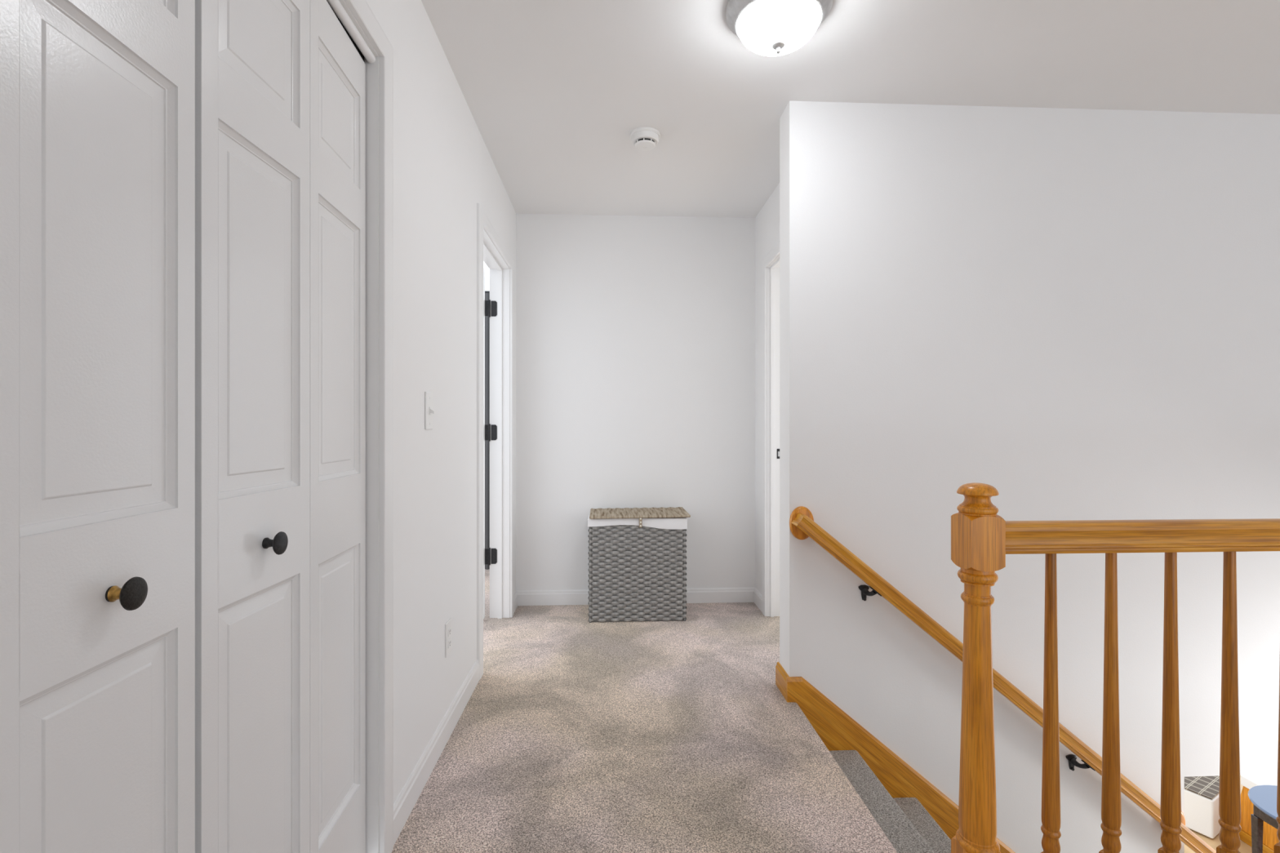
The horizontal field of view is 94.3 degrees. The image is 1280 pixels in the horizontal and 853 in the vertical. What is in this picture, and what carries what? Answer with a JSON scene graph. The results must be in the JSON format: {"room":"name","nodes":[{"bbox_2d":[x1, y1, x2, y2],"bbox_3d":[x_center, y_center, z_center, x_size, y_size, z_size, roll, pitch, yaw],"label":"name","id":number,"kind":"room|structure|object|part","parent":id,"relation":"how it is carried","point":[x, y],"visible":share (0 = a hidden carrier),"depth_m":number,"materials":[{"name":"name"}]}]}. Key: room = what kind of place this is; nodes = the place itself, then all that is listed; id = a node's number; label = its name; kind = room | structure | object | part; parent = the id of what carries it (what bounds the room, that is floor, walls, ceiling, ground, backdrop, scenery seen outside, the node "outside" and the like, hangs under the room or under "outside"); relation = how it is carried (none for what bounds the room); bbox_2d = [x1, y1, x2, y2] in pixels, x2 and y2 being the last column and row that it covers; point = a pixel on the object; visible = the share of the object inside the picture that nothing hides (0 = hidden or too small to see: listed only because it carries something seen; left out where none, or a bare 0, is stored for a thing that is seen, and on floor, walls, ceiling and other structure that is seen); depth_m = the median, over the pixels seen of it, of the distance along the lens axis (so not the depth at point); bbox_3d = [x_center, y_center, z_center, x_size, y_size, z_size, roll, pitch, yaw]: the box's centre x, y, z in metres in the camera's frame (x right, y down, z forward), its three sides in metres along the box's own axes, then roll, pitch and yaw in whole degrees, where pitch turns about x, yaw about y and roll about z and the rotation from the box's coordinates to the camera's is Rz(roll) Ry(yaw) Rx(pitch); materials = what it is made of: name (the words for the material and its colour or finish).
{"room":"upstairs hallway","nodes":[
{"label":"upstairs hallway","id":0,"kind":"room"},
{"bbox_2d":[365,0,515,804],"bbox_3d":[-0.685,-0.103,0.791,0.115,2.440,6.048,0,0,-3],"label":"wall","id":1,"kind":"structure","parent":0,"point":[443,165],"depth_m":1.95,"materials":[{"name":"white paint"}]},
{"bbox_2d":[0,0,195,852],"bbox_3d":[-0.648,0.094,0.583,0.067,2.015,0.602,0,0,-3],"label":"door","id":2,"kind":"structure","parent":1,"relation":"in","point":[97,97],"depth_m":0.72,"materials":[{"name":"white wood"}]},
{"bbox_3d":[-0.639,0.208,0.735,0.033,0.041,0.041,0,0,-3],"label":"knob","id":3,"kind":"part","parent":2,"relation":"part of","materials":[{"name":"brown metal"}]},
{"bbox_2d":[195,0,365,852],"bbox_3d":[-0.676,0.094,1.198,0.072,2.015,0.601,0,0,-3],"label":"door","id":4,"kind":"structure","parent":1,"relation":"in","point":[280,85],"depth_m":1.11,"materials":[{"name":"white wood"}]},
{"bbox_3d":[-0.649,0.208,1.052,0.033,0.041,0.041,0,0,-1],"label":"knob","id":5,"kind":"part","parent":4,"relation":"part of","materials":[{"name":"black metal"}]},
{"bbox_2d":[326,0,393,852],"bbox_3d":[-0.682,0.057,0.886,0.130,2.121,1.369,0,0,-3],"label":"door frame","id":6,"kind":"structure","parent":1,"relation":"attached to","point":[356,17],"depth_m":1.51,"materials":[{"name":"white wood"}]},
{"bbox_2d":[424,391,435,429],"bbox_3d":[-0.673,-0.049,1.914,0.021,0.120,0.072,0,0,-3],"label":"light switch","id":7,"kind":"object","parent":1,"relation":"attached to","point":[428,411],"visible":1,"depth_m":1.91,"materials":[{"name":"white plastic"}]},
{"bbox_2d":[393,659,479,845],"bbox_3d":[-0.686,1.072,2.089,0.012,0.090,1.035,0,0,-3],"label":"baseboard","id":8,"kind":"structure","parent":1,"relation":"attached to","point":[408,797],"depth_m":1.91,"materials":[{"name":"white wood"}]},
{"bbox_2d":[444,617,452,657],"bbox_3d":[-0.691,0.765,2.145,0.008,0.120,0.072,0,0,-3],"label":"electrical outlet","id":9,"kind":"object","parent":1,"relation":"attached to","point":[448,626],"visible":1,"depth_m":2.13,"materials":[{"name":"white plastic"}]},
{"bbox_2d":[448,626,451,636],"bbox_3d":[-0.689,0.744,2.146,0.004,0.027,0.033,0,0,-3],"label":"socket","id":10,"kind":"object","parent":9,"relation":"attached to","point":[449,628],"depth_m":2.15,"materials":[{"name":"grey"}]},
{"bbox_2d":[448,638,451,648],"bbox_3d":[-0.689,0.786,2.146,0.004,0.027,0.033,0,0,-3],"label":"socket","id":11,"kind":"object","parent":9,"relation":"attached to","point":[449,639],"depth_m":2.15,"materials":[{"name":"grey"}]},
{"bbox_2d":[483,267,484,619],"bbox_3d":[-1.274,0.100,3.390,0.760,2.010,0.034,0,0,-3],"label":"door","id":12,"kind":"structure","parent":1,"relation":"in","point":[483,268],"depth_m":3.39,"materials":[{"name":"white wood"}]},
{"bbox_2d":[476,203,513,679],"bbox_3d":[-0.802,0.069,3.062,0.154,2.096,0.919,0,0,-3],"label":"door frame","id":13,"kind":"structure","parent":1,"relation":"attached to","point":[491,250],"depth_m":3.44,"materials":[{"name":"white wood"}]},
{"bbox_2d":[513,591,517,613],"bbox_3d":[-0.761,1.072,3.603,0.012,0.090,0.159,0,0,-3],"label":"baseboard","id":14,"kind":"structure","parent":1,"relation":"attached to","point":[515,596],"depth_m":3.60,"materials":[{"name":"white wood"}]},
{"bbox_2d":[484,275,489,290],"bbox_3d":[-1.827,-0.093,4.539,2.000,2.460,1.552,0,0,-3],"label":"wall","id":15,"kind":"structure","parent":0,"point":[486,277],"depth_m":5.24,"materials":[{"name":"white paint"}]},
{"bbox_2d":[484,290,489,569],"bbox_3d":[-1.328,0.028,4.360,0.778,2.044,0.080,0,0,-3],"label":"curtain","id":16,"kind":"object","parent":15,"relation":"hanging from","point":[486,292],"visible":0.06,"depth_m":4.34,"materials":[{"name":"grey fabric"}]},
{"bbox_2d":[515,213,755,591],"bbox_3d":[0.118,-0.093,3.799,1.788,2.460,0.120,0,0,-3],"label":"wall","id":17,"kind":"structure","parent":0,"point":[635,335],"depth_m":3.73,"materials":[{"name":"white paint"}]},
{"bbox_2d":[516,587,755,605],"bbox_3d":[-0.019,1.072,3.726,1.506,0.090,0.012,0,0,-3],"label":"baseboard","id":18,"kind":"structure","parent":17,"relation":"attached to","point":[717,595],"depth_m":3.71,"materials":[{"name":"white wood"}]},
{"bbox_2d":[391,568,897,852],"bbox_3d":[1.222,1.147,1.612,7.800,0.060,7.500,0,0,-3],"label":"floor","id":19,"kind":"structure","parent":0,"point":[575,735],"depth_m":2.03,"materials":[{"name":"beige carpet"}]},
{"bbox_2d":[587,506,690,622],"bbox_3d":[-0.012,0.811,3.528,0.588,0.611,0.353,0,0,-3],"label":"laundry hamper","id":20,"kind":"object","parent":19,"relation":"on","point":[637,556],"visible":1,"depth_m":3.38,"materials":[{"name":"grey wicker"}]},
{"bbox_3d":[-0.009,0.517,3.528,0.577,0.019,0.345,0,0,-4],"label":"lid","id":21,"kind":"part","parent":20,"relation":"part of","materials":[{"name":"beige wicker"}]},
{"bbox_2d":[951,482,1279,852],"bbox_3d":[2.631,0.624,1.459,3.800,0.986,0.089,0,0,-3],"label":"landing railing","id":22,"kind":"object","parent":19,"relation":"on","point":[981,539],"visible":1,"depth_m":1.37,"materials":[{"name":"brown wood"}]},
{"bbox_3d":[0.778,0.624,1.367,0.089,0.986,0.089,0,0,-3],"label":"newel post","id":23,"kind":"part","parent":22,"relation":"part of","materials":[{"name":"brown wood"}]},
{"bbox_3d":[2.672,0.256,1.461,3.718,0.070,0.060,0,0,-3],"label":"rail","id":24,"kind":"part","parent":22,"relation":"part of","materials":[{"name":"brown wood"}]},
{"bbox_2d":[755,183,779,595],"bbox_3d":[0.820,-0.103,3.168,0.115,2.440,1.208,0,0,-3],"label":"wall","id":25,"kind":"structure","parent":0,"point":[767,220],"depth_m":3.64,"materials":[{"name":"white paint"}]},
{"bbox_2d":[753,587,762,612],"bbox_3d":[0.732,1.072,3.651,0.012,0.090,0.212,0,0,-3],"label":"baseboard","id":26,"kind":"structure","parent":25,"relation":"attached to","point":[757,597],"depth_m":3.65,"materials":[{"name":"white wood"}]},
{"bbox_2d":[762,240,779,617],"bbox_3d":[0.816,0.060,3.097,0.130,2.113,0.902,0,0,-3],"label":"door frame","id":27,"kind":"structure","parent":25,"relation":"attached to","point":[771,262],"depth_m":3.48,"materials":[{"name":"white wood"}]},
{"bbox_2d":[421,0,1279,217],"bbox_3d":[2.207,-1.363,0.934,5.900,0.080,6.048,0,0,-3],"label":"ceiling","id":28,"kind":"structure","parent":0,"point":[555,92],"depth_m":2.23,"materials":[{"name":"white paint"}]},
{"bbox_2d":[630,127,660,151],"bbox_3d":[0.024,-1.295,2.695,0.138,0.056,0.138,0,0,-3],"label":"smoke detector","id":29,"kind":"object","parent":28,"relation":"attached to","point":[644,139],"visible":1,"depth_m":2.66,"materials":[{"name":"white plastic"}]},
{"bbox_2d":[725,0,832,56],"bbox_3d":[0.436,-1.249,1.870,0.328,0.148,0.328,0,0,-3],"label":"ceiling light","id":30,"kind":"object","parent":28,"relation":"attached to","point":[767,28],"visible":1,"depth_m":1.82,"materials":[{"name":"white glass"}]},
{"bbox_2d":[779,100,1279,852],"bbox_3d":[2.839,1.197,2.594,4.473,5.040,0.140,0,0,-3],"label":"wall","id":31,"kind":"structure","parent":0,"point":[1069,313],"depth_m":2.46,"materials":[{"name":"white paint"}]},
{"bbox_2d":[775,662,789,699],"bbox_3d":[0.598,1.070,2.490,0.014,0.098,0.155,0,0,-3],"label":"baseboard","id":32,"kind":"structure","parent":31,"relation":"attached to","point":[780,673],"depth_m":2.49,"materials":[{"name":"brown wood"}]},
{"bbox_2d":[786,676,1015,852],"bbox_3d":[1.887,2.312,2.468,2.587,2.582,0.016,0,0,-3],"label":"skirt board","id":33,"kind":"object","parent":31,"relation":"attached to","point":[837,731],"visible":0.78,"depth_m":2.41,"materials":[{"name":"brown wood"}]},
{"bbox_2d":[789,506,1216,852],"bbox_3d":[1.547,1.108,2.413,1.877,1.563,0.092,0,0,-3],"label":"wall handrail","id":34,"kind":"object","parent":31,"relation":"attached to","point":[802,526],"visible":0.84,"depth_m":2.37,"materials":[{"name":"brown wood"}]},
{"bbox_2d":[1184,773,1275,852],"bbox_3d":[4.238,3.747,5.409,10.000,0.060,7.615,0,0,-3],"label":"floor","id":35,"kind":"structure","parent":0,"point":[1214,842],"depth_m":5.28,"materials":[{"name":"brown wood"}]},
{"bbox_2d":[829,750,951,852],"bbox_3d":[2.112,2.440,1.982,3.056,2.554,0.978,0,0,-3],"label":"staircase","id":36,"kind":"structure","parent":35,"relation":"on","point":[906,824],"depth_m":2.15,"materials":[{"name":"beige carpet"}]},
{"bbox_2d":[1184,789,1220,838],"bbox_3d":[5.062,3.534,6.022,0.620,0.365,1.300,0,0,-31],"label":"bench","id":37,"kind":"object","parent":35,"relation":"on","point":[1202,816],"visible":0.26,"depth_m":5.38,"materials":[{"name":"white"}]},
{"bbox_2d":[1184,775,1219,799],"bbox_3d":[5.053,3.344,6.016,0.602,0.014,1.282,0,0,-31],"label":"blanket","id":38,"kind":"object","parent":37,"relation":"on","point":[1208,787],"visible":0.2,"depth_m":5.50,"materials":[{"name":"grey fabric"}]},
{"bbox_2d":[1239,773,1279,852],"bbox_3d":[5.978,3.423,4.535,1.110,0.588,1.768,0,0,-3],"label":"base cabinet","id":39,"kind":"object","parent":35,"relation":"on","point":[1270,838],"visible":0.42,"depth_m":5.26,"materials":[{"name":"brown laminate"}]},
{"bbox_2d":[1248,785,1279,852],"bbox_3d":[5.176,3.342,4.552,0.716,0.750,0.716,0,0,-3],"label":"side table","id":40,"kind":"object","parent":35,"relation":"on","point":[1263,797],"visible":0.88,"depth_m":4.72,"materials":[{"name":"blue"}]},
{"bbox_3d":[4.931,3.417,4.740,0.052,0.600,0.052,0,0,-3],"label":"leg","id":41,"kind":"part","parent":40,"relation":"part of","materials":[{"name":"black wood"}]},
{"bbox_3d":[4.923,3.056,4.539,0.017,0.102,0.320,0,0,-3],"label":"drawer","id":42,"kind":"part","parent":40,"relation":"part of","materials":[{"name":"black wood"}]}
]}

